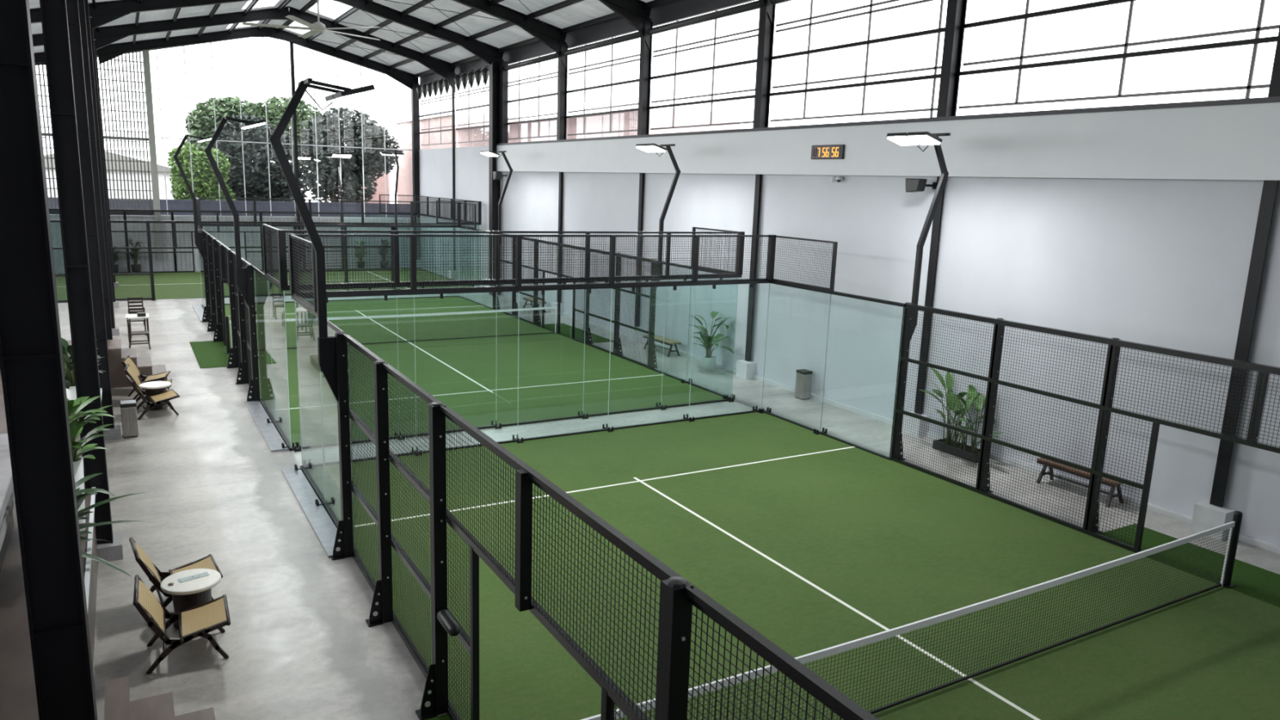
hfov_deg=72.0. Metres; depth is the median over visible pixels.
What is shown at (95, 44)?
column corridor
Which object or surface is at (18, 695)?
deck
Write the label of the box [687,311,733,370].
potted plant
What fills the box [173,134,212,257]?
floodlight pole
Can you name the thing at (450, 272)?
pedestal
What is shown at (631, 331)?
pedestal
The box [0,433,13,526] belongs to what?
countertop
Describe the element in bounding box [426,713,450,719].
doormat
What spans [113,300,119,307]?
footing
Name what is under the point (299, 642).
floor
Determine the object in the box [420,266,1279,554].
baseboard
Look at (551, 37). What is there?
rafter
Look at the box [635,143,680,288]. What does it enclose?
floodlight pole
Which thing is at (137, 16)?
beam purlin
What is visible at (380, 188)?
house
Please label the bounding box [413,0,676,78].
beam purlin
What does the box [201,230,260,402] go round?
mesh fence
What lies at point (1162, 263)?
wall
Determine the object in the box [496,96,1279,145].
sill
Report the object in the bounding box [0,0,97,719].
column corridor
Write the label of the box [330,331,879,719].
mesh fence
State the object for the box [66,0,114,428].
column corridor
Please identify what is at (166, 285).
artificial turf
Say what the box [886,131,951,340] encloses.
floodlight pole
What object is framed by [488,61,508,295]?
column
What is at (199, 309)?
glass wall
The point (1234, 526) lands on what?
net
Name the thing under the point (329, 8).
window
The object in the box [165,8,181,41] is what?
beam purlin
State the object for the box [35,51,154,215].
screen
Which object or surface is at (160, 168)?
house
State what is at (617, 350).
mesh fence
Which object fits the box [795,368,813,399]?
waste bin
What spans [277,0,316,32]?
beam purlin
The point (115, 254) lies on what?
potted plant
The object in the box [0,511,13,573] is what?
countertop
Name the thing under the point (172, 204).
wall
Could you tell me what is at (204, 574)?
printed card
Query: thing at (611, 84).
window
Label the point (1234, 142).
wall band
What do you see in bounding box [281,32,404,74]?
rod
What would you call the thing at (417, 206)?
glass wall
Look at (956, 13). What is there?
column
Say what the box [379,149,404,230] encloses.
floodlight pole
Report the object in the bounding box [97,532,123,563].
footing
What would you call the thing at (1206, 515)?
pedestal
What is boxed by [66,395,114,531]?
planter
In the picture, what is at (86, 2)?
column corridor
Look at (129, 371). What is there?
lounge chair
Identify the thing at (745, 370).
pedestal
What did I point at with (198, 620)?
lounge chair
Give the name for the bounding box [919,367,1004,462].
potted plant
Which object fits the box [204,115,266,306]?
floodlight pole
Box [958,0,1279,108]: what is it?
window
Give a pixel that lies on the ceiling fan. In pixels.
(317, 27)
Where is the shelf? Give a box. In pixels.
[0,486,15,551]
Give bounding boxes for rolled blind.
[500,53,557,71]
[562,31,640,56]
[646,0,760,35]
[769,0,792,4]
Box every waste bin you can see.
[120,400,138,438]
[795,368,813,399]
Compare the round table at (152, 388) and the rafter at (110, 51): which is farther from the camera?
the rafter at (110, 51)
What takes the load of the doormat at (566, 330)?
on the floor
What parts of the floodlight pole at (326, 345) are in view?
arm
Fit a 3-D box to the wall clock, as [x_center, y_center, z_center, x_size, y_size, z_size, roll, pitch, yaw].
[4.315,-4.790,20.313,0.082,0.320,1.060,-5,13,-30]
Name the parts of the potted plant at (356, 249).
stem, pot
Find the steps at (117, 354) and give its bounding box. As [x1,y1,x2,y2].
[106,339,167,387]
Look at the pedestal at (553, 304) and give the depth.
33.88 m
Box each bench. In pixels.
[523,297,546,312]
[643,334,680,356]
[1035,457,1123,506]
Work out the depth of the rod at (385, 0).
32.86 m
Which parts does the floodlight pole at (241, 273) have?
arm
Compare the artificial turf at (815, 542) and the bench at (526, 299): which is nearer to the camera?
the artificial turf at (815, 542)
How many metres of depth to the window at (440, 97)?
45.77 m
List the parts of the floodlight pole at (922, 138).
arm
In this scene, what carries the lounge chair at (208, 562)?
on the floor
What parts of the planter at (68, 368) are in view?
stem, pot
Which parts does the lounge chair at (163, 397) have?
rail, seat rail, seat rail, seat, seat rail, leg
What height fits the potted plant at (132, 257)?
1.740 m
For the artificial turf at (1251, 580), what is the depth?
12.43 m
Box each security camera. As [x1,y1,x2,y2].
[829,176,836,182]
[835,176,844,182]
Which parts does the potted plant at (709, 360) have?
stem, pot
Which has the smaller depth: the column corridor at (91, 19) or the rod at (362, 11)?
the column corridor at (91, 19)
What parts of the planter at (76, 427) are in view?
stem, pot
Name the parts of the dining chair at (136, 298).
seat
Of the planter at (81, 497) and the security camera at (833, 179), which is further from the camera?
the security camera at (833, 179)
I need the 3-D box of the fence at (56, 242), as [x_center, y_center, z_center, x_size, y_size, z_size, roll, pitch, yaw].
[-21.622,-5.920,44.788,21.200,2.720,0.180,-5,13,-30]
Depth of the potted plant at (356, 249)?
48.02 m
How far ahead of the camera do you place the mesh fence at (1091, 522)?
13.67 m
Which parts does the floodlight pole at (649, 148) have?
arm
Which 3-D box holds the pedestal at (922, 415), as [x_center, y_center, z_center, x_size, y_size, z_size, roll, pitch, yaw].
[5.872,1.368,18.754,0.320,0.440,0.460,-5,13,-30]
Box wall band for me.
[496,102,1279,180]
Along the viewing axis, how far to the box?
25.85 m
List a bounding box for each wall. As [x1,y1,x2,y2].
[48,197,410,217]
[48,208,65,302]
[191,196,493,321]
[244,223,905,558]
[342,194,481,286]
[418,146,1279,546]
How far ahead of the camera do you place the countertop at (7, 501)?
8.79 m
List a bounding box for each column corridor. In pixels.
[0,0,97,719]
[39,0,113,544]
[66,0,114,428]
[78,0,112,339]
[84,0,115,328]
[88,17,115,302]
[93,40,115,282]
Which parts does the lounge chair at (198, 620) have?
rail, backrest, rail, seat rail, seat rail, seat rail, seat, leg, leg, rail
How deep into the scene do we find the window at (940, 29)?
19.69 m
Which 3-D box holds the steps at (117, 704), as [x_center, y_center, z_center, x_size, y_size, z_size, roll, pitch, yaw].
[-3.360,3.221,6.610,1.070,0.920,2.150,-5,13,-30]
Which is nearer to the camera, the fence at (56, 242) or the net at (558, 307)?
the net at (558, 307)
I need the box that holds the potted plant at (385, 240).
[375,239,391,267]
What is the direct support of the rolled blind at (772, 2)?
attached to the window at (940, 29)
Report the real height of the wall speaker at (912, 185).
0.278 m
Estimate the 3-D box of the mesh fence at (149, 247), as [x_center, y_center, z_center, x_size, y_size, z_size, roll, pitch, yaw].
[-16.509,-3.999,35.173,13.460,3.050,0.310,-5,13,-30]
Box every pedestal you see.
[416,259,421,267]
[448,270,457,279]
[551,302,563,315]
[626,325,643,342]
[735,360,755,379]
[901,411,930,437]
[1190,500,1236,540]
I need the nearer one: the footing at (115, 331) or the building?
the footing at (115, 331)
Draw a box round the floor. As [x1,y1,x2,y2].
[57,266,1279,719]
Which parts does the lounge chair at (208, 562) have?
rail, backrest, rail, seat rail, seat, rail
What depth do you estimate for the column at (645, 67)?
27.59 m
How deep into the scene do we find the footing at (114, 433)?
16.50 m
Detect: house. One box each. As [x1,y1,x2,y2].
[44,151,183,199]
[336,150,390,203]
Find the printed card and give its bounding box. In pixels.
[177,572,208,582]
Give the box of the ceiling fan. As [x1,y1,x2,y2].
[241,0,380,40]
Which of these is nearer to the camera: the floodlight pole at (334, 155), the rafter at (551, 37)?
the rafter at (551, 37)
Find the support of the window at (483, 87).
in the wall at (1162, 263)
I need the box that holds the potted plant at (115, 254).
[112,246,121,271]
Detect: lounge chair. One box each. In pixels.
[121,355,170,396]
[124,363,172,402]
[125,374,179,419]
[128,537,222,621]
[133,574,231,674]
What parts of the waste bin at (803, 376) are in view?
lid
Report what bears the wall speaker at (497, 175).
attached to the wall at (1162, 263)
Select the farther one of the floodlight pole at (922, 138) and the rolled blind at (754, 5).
the rolled blind at (754, 5)
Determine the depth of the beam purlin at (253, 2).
37.10 m
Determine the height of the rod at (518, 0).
1.461 m
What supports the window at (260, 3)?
attached to the ceiling
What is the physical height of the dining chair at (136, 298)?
0.865 m
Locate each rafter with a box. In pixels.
[29,0,503,73]
[31,6,455,93]
[34,26,418,89]
[452,0,566,68]
[599,0,651,50]
[759,0,773,23]
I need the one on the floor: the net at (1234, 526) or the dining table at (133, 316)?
the dining table at (133, 316)
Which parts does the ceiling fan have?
blade, blade, blade, rod, blade, blade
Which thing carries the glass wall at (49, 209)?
on the floor
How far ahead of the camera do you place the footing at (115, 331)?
26.71 m
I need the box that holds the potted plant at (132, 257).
[125,238,145,271]
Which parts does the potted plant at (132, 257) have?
stem, pot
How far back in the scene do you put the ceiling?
35.76 m
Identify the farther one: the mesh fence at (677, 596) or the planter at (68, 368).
the planter at (68, 368)
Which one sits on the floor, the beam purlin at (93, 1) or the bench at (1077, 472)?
the bench at (1077, 472)
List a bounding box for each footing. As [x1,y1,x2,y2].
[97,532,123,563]
[103,422,121,440]
[111,326,119,335]
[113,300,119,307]
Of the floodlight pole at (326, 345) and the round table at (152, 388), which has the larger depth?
the round table at (152, 388)
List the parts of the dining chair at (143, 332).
post, seat, leg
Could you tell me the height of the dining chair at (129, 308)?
0.865 m
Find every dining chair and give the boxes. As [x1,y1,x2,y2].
[126,317,151,349]
[127,297,144,325]
[128,306,146,335]
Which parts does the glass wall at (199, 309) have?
panel, panel frame, post, glass panel, panel frame, panel, post, panel, panel frame, post, head rail, panel, panel frame, post, panel frame, panel, post, panel, panel frame, corner post, glass panel, panel frame, panel, head rail, post, glass panel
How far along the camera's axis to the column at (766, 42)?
22.55 m
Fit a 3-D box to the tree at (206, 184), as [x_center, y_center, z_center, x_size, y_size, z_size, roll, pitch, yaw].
[-24.041,-8.573,48.666,3.537,6.660,2.486,-5,13,-30]
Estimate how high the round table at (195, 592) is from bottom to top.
0.520 m
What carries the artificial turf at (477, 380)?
on the floor
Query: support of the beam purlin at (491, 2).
attached to the rafter
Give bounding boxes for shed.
[393,114,525,204]
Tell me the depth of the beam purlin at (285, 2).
37.95 m
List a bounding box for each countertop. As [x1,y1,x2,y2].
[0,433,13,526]
[0,433,15,573]
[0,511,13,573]
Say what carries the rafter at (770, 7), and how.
attached to the wall
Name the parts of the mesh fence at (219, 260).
post, panel, post, panel, post, panel, post, panel, door post, panel frame, rail, post, panel, panel frame, post, panel, panel frame, post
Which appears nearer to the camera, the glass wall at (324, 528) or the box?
the glass wall at (324, 528)
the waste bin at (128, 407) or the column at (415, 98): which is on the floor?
the waste bin at (128, 407)
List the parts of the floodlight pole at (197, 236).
arm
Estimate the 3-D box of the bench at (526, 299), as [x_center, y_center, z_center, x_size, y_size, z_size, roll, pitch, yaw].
[-4.180,-2.184,34.907,0.438,0.444,1.500,-4,13,-28]
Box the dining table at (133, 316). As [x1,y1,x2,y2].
[125,313,150,341]
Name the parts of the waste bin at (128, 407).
lid, lid plate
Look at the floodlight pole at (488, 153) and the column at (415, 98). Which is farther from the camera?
the column at (415, 98)
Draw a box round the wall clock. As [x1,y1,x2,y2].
[810,144,844,159]
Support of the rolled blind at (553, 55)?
attached to the window at (538, 96)
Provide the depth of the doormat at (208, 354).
24.45 m
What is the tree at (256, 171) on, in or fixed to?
on the ground
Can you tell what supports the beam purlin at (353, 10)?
attached to the rafter at (551, 37)
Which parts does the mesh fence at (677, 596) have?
post, panel, panel frame, post, panel, panel frame, post, panel frame, panel, door post, post, panel, panel frame, door post, panel, post, panel, panel frame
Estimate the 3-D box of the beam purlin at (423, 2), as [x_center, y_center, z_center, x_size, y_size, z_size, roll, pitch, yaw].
[-1.796,-10.891,22.105,0.080,0.170,56.200,-5,13,-30]
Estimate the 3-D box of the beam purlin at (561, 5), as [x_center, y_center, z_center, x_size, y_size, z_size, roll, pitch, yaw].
[0.551,-10.458,23.593,0.080,0.170,56.200,-5,13,-30]
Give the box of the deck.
[0,340,97,719]
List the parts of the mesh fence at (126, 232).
panel, panel frame, post, panel, panel frame, post, panel frame, panel, door post, panel, panel frame, post, rail, door post, panel, panel frame, post, panel, panel frame, panel, panel frame, post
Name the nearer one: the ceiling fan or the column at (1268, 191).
the column at (1268, 191)
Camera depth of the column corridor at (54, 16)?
10.70 m
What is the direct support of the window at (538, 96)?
in the wall at (1162, 263)
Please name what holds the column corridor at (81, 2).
on the footing
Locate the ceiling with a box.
[28,0,653,77]
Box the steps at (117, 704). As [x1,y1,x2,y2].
[104,675,215,719]
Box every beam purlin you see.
[92,0,101,49]
[133,0,142,45]
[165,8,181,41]
[197,4,220,37]
[227,0,258,34]
[257,0,291,30]
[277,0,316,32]
[306,0,373,42]
[334,0,434,51]
[361,0,504,60]
[388,0,584,69]
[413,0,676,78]
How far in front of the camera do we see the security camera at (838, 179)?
20.25 m
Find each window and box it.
[155,37,412,218]
[226,21,258,28]
[242,0,279,8]
[285,21,310,34]
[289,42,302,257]
[308,0,352,18]
[419,93,456,146]
[455,80,488,142]
[507,56,557,139]
[565,37,639,135]
[648,8,760,129]
[768,0,945,121]
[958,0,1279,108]
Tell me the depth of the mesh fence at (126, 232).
43.30 m
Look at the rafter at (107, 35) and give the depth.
38.01 m
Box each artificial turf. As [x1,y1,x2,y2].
[54,268,471,300]
[224,296,723,446]
[306,412,1279,719]
[1099,524,1279,607]
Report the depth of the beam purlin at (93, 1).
29.73 m
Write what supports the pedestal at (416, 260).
on the floor
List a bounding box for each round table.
[138,381,171,409]
[160,568,221,630]
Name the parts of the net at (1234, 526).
net post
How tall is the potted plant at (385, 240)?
1.629 m
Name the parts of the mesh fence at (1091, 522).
post, panel, panel frame, post, panel frame, panel, rail, post, panel frame, panel, door post, panel frame, panel, post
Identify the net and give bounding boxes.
[224,302,561,353]
[522,511,1242,719]
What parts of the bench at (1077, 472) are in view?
leg, leg, seat, leg, leg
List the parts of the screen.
rail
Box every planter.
[61,337,105,399]
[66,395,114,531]
[75,472,151,576]
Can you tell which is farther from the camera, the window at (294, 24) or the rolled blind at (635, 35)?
the window at (294, 24)
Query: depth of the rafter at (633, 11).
26.83 m
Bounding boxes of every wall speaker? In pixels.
[493,171,508,180]
[905,177,936,192]
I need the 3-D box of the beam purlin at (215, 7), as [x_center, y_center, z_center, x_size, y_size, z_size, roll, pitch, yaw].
[-7.311,-10.449,18.928,0.080,0.170,56.200,-5,13,-30]
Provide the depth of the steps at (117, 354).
20.52 m
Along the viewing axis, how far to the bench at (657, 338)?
26.59 m
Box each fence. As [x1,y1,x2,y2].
[48,214,413,273]
[49,219,395,302]
[109,208,344,273]
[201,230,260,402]
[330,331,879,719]
[493,233,657,368]
[889,302,1279,552]
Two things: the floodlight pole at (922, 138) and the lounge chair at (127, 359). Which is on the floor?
the lounge chair at (127, 359)
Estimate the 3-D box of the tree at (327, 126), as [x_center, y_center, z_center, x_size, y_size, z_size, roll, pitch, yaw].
[-18.720,-11.560,57.320,6.475,9.508,4.083,-5,13,-30]
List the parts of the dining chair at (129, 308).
seat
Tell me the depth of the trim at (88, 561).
9.42 m
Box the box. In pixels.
[137,311,146,316]
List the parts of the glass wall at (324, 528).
glass panel, post, head rail, panel frame, panel, glass panel, corner post, corner post, panel, panel frame, glass panel, post, head rail, glass panel, panel, panel frame, glass panel, panel, panel frame, post, post, glass panel, panel frame, panel, panel frame, glass panel, panel, post, head rail, post, head rail, glass panel, panel, panel frame, glass panel, panel frame, panel, post, post, glass panel, panel frame, panel, glass panel, panel, panel frame, post, glass panel, head rail, post, post, glass panel, panel, panel frame, glass panel, panel, panel frame, glass panel, panel, panel frame, corner post, corner post, glass panel, panel frame, panel, post, head rail, glass panel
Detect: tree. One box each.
[166,142,235,200]
[183,95,322,156]
[208,113,310,201]
[300,106,399,203]
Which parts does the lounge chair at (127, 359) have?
rail, backrest, seat rail, seat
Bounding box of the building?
[455,108,743,147]
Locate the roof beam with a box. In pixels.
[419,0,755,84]
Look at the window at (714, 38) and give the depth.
24.78 m
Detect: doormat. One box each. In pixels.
[189,340,229,368]
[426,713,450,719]
[540,323,613,342]
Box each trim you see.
[35,26,418,83]
[84,387,102,613]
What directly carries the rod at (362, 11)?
attached to the rafter at (107, 35)
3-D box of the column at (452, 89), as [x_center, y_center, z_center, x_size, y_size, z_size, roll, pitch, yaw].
[-9.239,-9.178,43.742,0.100,9.450,0.140,-5,13,-30]
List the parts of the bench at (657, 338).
seat, leg, leg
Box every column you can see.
[411,83,420,258]
[451,88,455,270]
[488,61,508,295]
[556,44,568,302]
[634,20,653,326]
[744,0,775,361]
[914,0,967,414]
[1209,25,1279,506]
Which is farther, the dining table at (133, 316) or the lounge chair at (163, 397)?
the dining table at (133, 316)
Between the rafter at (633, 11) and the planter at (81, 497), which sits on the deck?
the planter at (81, 497)
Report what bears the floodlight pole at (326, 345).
attached to the mesh fence at (677, 596)
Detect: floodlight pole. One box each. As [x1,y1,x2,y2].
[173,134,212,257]
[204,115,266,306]
[268,78,374,401]
[331,152,351,212]
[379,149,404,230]
[480,150,513,244]
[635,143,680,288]
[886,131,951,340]
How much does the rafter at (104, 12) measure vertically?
3.584 m
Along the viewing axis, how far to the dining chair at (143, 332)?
24.75 m
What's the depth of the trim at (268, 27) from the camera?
42.41 m
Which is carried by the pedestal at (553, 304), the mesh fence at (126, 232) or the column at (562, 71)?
the column at (562, 71)
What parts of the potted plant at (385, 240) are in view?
stem, pot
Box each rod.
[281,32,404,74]
[303,10,444,62]
[385,0,504,48]
[518,0,548,28]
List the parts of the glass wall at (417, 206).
head rail, panel frame, panel, corner post, panel, panel, post, head rail, post, panel, head rail, post, panel, panel, panel frame, glass panel, post, panel, corner post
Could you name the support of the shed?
on the ground
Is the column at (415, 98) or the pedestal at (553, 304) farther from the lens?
the column at (415, 98)
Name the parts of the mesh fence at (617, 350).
post, panel, panel frame, post, panel, panel frame, post, panel frame, panel, door post, panel frame, panel, post, door post, rail, panel frame, panel, post, panel frame, panel, post, panel frame, panel, post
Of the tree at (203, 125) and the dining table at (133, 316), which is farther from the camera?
the tree at (203, 125)
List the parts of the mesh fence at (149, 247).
panel frame, panel, panel frame, panel, post, panel, panel frame, post, rail, panel, panel frame, post, panel frame, panel, post, panel frame, panel, post, panel, panel frame, post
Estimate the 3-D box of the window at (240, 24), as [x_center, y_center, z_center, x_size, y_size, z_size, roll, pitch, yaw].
[-18.116,-15.695,40.654,1.300,0.302,5.100,-5,13,-30]
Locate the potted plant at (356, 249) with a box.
[354,240,368,267]

